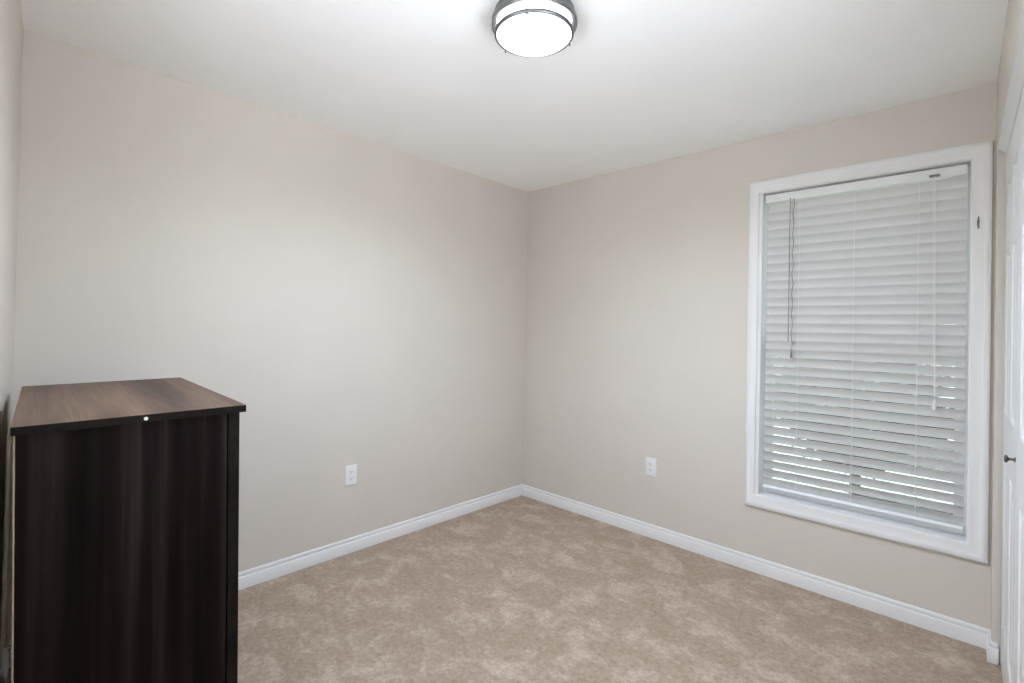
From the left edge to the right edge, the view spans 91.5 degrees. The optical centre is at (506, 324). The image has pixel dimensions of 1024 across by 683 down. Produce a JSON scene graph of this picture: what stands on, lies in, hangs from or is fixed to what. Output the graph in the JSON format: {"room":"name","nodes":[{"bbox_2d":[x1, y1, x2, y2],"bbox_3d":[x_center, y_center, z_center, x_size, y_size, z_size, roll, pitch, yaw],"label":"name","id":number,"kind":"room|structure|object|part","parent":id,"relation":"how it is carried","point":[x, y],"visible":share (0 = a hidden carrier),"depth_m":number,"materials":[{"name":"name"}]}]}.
{"room":"empty bedroom","nodes":[
{"label":"empty bedroom","id":0,"kind":"room"},
{"bbox_2d":[0,0,22,671],"bbox_3d":[-0.968,0.095,0.798,0.120,2.440,2.920,2,-1,-42],"label":"wall","id":1,"kind":"structure","parent":0,"point":[11,24],"depth_m":1.63,"materials":[{"name":"paint"}]},
{"bbox_2d":[0,648,8,682],"bbox_3d":[-0.983,1.274,0.876,0.014,0.084,2.720,2,-1,-42],"label":"baseboard","id":2,"kind":"structure","parent":1,"relation":"attached to","point":[5,662],"depth_m":1.80,"materials":[{"name":"paint"}]},
{"bbox_2d":[5,30,527,644],"bbox_3d":[-0.962,0.115,2.971,0.140,2.440,3.053,1,-1,44],"label":"wall","id":3,"kind":"structure","parent":0,"point":[363,301],"depth_m":2.63,"materials":[{"name":"paint"}]},
{"bbox_2d":[5,484,521,667],"bbox_3d":[-0.890,1.294,2.951,0.014,0.084,2.932,1,-1,44],"label":"baseboard","id":4,"kind":"structure","parent":3,"relation":"attached to","point":[253,576],"depth_m":2.96,"materials":[{"name":"paint"}]},
{"bbox_2d":[345,464,356,485],"bbox_3d":[-0.912,0.884,2.926,0.009,0.116,0.072,1,-1,44],"label":"electrical outlet","id":5,"kind":"object","parent":3,"relation":"attached to","point":[351,470],"visible":1,"depth_m":2.92,"materials":[{"name":"white plastic"}]},
{"bbox_2d":[7,495,1002,682],"bbox_3d":[0.203,1.409,1.754,3.550,0.120,3.140,1,-1,44],"label":"floor","id":6,"kind":"structure","parent":0,"point":[520,589],"depth_m":2.29,"materials":[{"name":"carpet"}]},
{"bbox_2d":[10,377,245,682],"bbox_3d":[-1.251,0.770,1.618,0.484,1.085,0.935,0,0,-43],"label":"dresser","id":7,"kind":"object","parent":6,"relation":"on","point":[125,524],"visible":1,"depth_m":1.27,"materials":[{"name":"brown wood"}]},
{"bbox_3d":[-1.424,0.765,1.457,0.004,1.034,0.919,0,0,-43],"label":"panel","id":8,"kind":"part","parent":7,"relation":"part of","materials":[{"name":"brown wood"}]},
{"bbox_3d":[-0.791,0.784,1.434,0.028,1.065,0.028,0,0,-43],"label":"post","id":9,"kind":"part","parent":7,"relation":"part of","materials":[{"name":"black wood"}]},
{"bbox_2d":[20,0,1007,191],"bbox_3d":[0.321,-1.149,1.772,3.650,0.120,3.380,1,-1,44],"label":"ceiling","id":10,"kind":"structure","parent":0,"point":[637,82],"depth_m":2.09,"materials":[{"name":"paint"}]},
{"bbox_2d":[491,0,576,57],"bbox_3d":[0.096,-1.043,1.760,0.301,0.102,0.301,1,-1,44],"label":"ceiling light","id":11,"kind":"object","parent":10,"relation":"attached to","point":[524,28],"visible":1,"depth_m":1.69,"materials":[{"name":"white glass"}]},
{"bbox_3d":[0.096,-1.006,1.760,0.262,0.027,0.262,1,-1,44],"label":"lamp shade","id":12,"kind":"part","parent":11,"relation":"part of","materials":[{"name":"white glass"}]},
{"bbox_2d":[522,83,996,628],"bbox_3d":[1.445,0.165,2.879,3.740,2.440,0.150,1,-1,44],"label":"wall","id":13,"kind":"structure","parent":0,"point":[637,277],"depth_m":3.11,"materials":[{"name":"paint"}]},
{"bbox_2d":[646,457,655,476],"bbox_3d":[0.934,0.925,3.237,0.072,0.116,0.009,1,-1,44],"label":"electrical outlet","id":14,"kind":"object","parent":13,"relation":"attached to","point":[650,462],"visible":1,"depth_m":3.23,"materials":[{"name":"white plastic"}]},
{"bbox_2d":[522,484,989,648],"bbox_3d":[1.092,1.337,3.071,2.705,0.084,0.014,1,-1,44],"label":"baseboard","id":15,"kind":"structure","parent":13,"relation":"attached to","point":[938,623],"depth_m":2.67,"materials":[{"name":"paint"}]},
{"bbox_2d":[744,140,992,563],"bbox_3d":[1.778,0.112,2.547,0.992,1.822,0.170,1,-1,44],"label":"window","id":16,"kind":"structure","parent":13,"relation":"in","point":[972,544],"depth_m":2.31,"materials":[{"name":"paint"}]},
{"bbox_2d":[762,164,967,533],"bbox_3d":[1.756,0.108,2.527,0.835,1.659,0.066,1,-1,44],"label":"window blind","id":17,"kind":"object","parent":16,"relation":"attached to","point":[847,263],"visible":1,"depth_m":2.48,"materials":[{"name":"white plastic"}]},
{"bbox_3d":[1.544,-0.275,2.708,0.025,0.830,0.004,1,-1,44],"label":"tilt cord","id":18,"kind":"part","parent":17,"relation":"part of","materials":[{"name":"grey plastic"}]},
{"bbox_3d":[1.581,0.111,2.705,0.002,1.586,0.027,1,-1,44],"label":"ladder cord","id":19,"kind":"part","parent":17,"relation":"part of","materials":[{"name":"white fabric"}]},
{"bbox_3d":[1.759,0.114,2.534,0.002,1.586,0.027,1,-1,44],"label":"ladder cord","id":20,"kind":"part","parent":17,"relation":"part of","materials":[{"name":"white fabric"}]},
{"bbox_3d":[1.745,0.918,2.523,0.831,0.039,0.046,1,-1,44],"label":"rail","id":21,"kind":"part","parent":17,"relation":"part of","materials":[{"name":"white plastic"}]},
{"bbox_3d":[1.778,-0.699,2.540,0.834,0.044,0.052,1,-1,44],"label":"head rail","id":22,"kind":"part","parent":17,"relation":"part of","materials":[{"name":"white plastic"}]},
{"bbox_3d":[1.941,0.116,2.359,0.002,1.586,0.027,1,-1,44],"label":"ladder cord","id":23,"kind":"part","parent":17,"relation":"part of","materials":[{"name":"white fabric"}]},
{"bbox_3d":[1.968,-0.166,2.298,0.016,1.033,0.002,1,-1,44],"label":"lift cord","id":24,"kind":"part","parent":17,"relation":"part of","materials":[{"name":"white fabric"}]},
{"bbox_3d":[1.789,0.532,2.566,0.855,0.846,0.026,1,-1,44],"label":"sash","id":25,"kind":"part","parent":16,"relation":"part of","materials":[{"name":"white plastic"}]},
{"bbox_3d":[1.827,-0.291,2.595,0.855,0.875,0.026,1,-1,44],"label":"sash","id":26,"kind":"part","parent":16,"relation":"part of","materials":[{"name":"white plastic"}]},
{"bbox_2d":[990,0,1023,664],"bbox_3d":[1.068,0.139,0.935,0.120,2.440,3.220,1,-1,42],"label":"wall","id":27,"kind":"structure","parent":0,"point":[1014,7],"depth_m":2.06,"materials":[{"name":"paint"}]},
{"bbox_2d":[986,630,998,664],"bbox_3d":[2.032,1.349,2.089,0.034,0.084,0.122,1,-1,42],"label":"baseboard","id":28,"kind":"structure","parent":27,"relation":"attached to","point":[992,648],"depth_m":2.05,"materials":[{"name":"paint"}]},
{"bbox_2d":[997,5,1023,154],"bbox_3d":[1.583,-0.726,1.530,0.061,0.032,1.423,1,-1,42],"label":"trim","id":29,"kind":"structure","parent":27,"relation":"attached to","point":[1016,84],"depth_m":1.57,"materials":[{"name":"paint"}]},
{"bbox_2d":[1000,87,1023,682],"bbox_3d":[1.559,0.328,1.520,0.058,2.050,1.396,1,-1,42],"label":"door","id":30,"kind":"structure","parent":27,"relation":"in","point":[1012,572],"depth_m":1.65,"materials":[{"name":"paint"}]},
{"bbox_3d":[1.578,0.423,1.566,0.026,0.025,0.025,1,-1,42],"label":"knob","id":31,"kind":"part","parent":30,"relation":"part of","materials":[{"name":"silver metal"}]},
{"label":"outside","id":32,"kind":"structure","parent":0,"visible":0},
{"bbox_2d":[773,366,954,514],"bbox_3d":[12.000,2.056,13.496,32.000,0.001,29.840,1,-1,44],"label":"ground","id":33,"kind":"structure","parent":32,"point":[779,366],"depth_m":5.87,"materials":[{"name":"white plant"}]},
{"bbox_2d":[774,332,954,495],"bbox_3d":[3.450,0.893,4.974,1.667,1.810,1.711,1,-1,44],"label":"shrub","id":34,"kind":"object","parent":33,"relation":"on","point":[816,332],"visible":0.07,"depth_m":4.62,"materials":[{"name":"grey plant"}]},
{"bbox_3d":[3.503,1.070,4.957,0.847,1.457,0.843,1,-1,44],"label":"stem","id":35,"kind":"part","parent":34,"relation":"part of","materials":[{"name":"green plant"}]}
]}

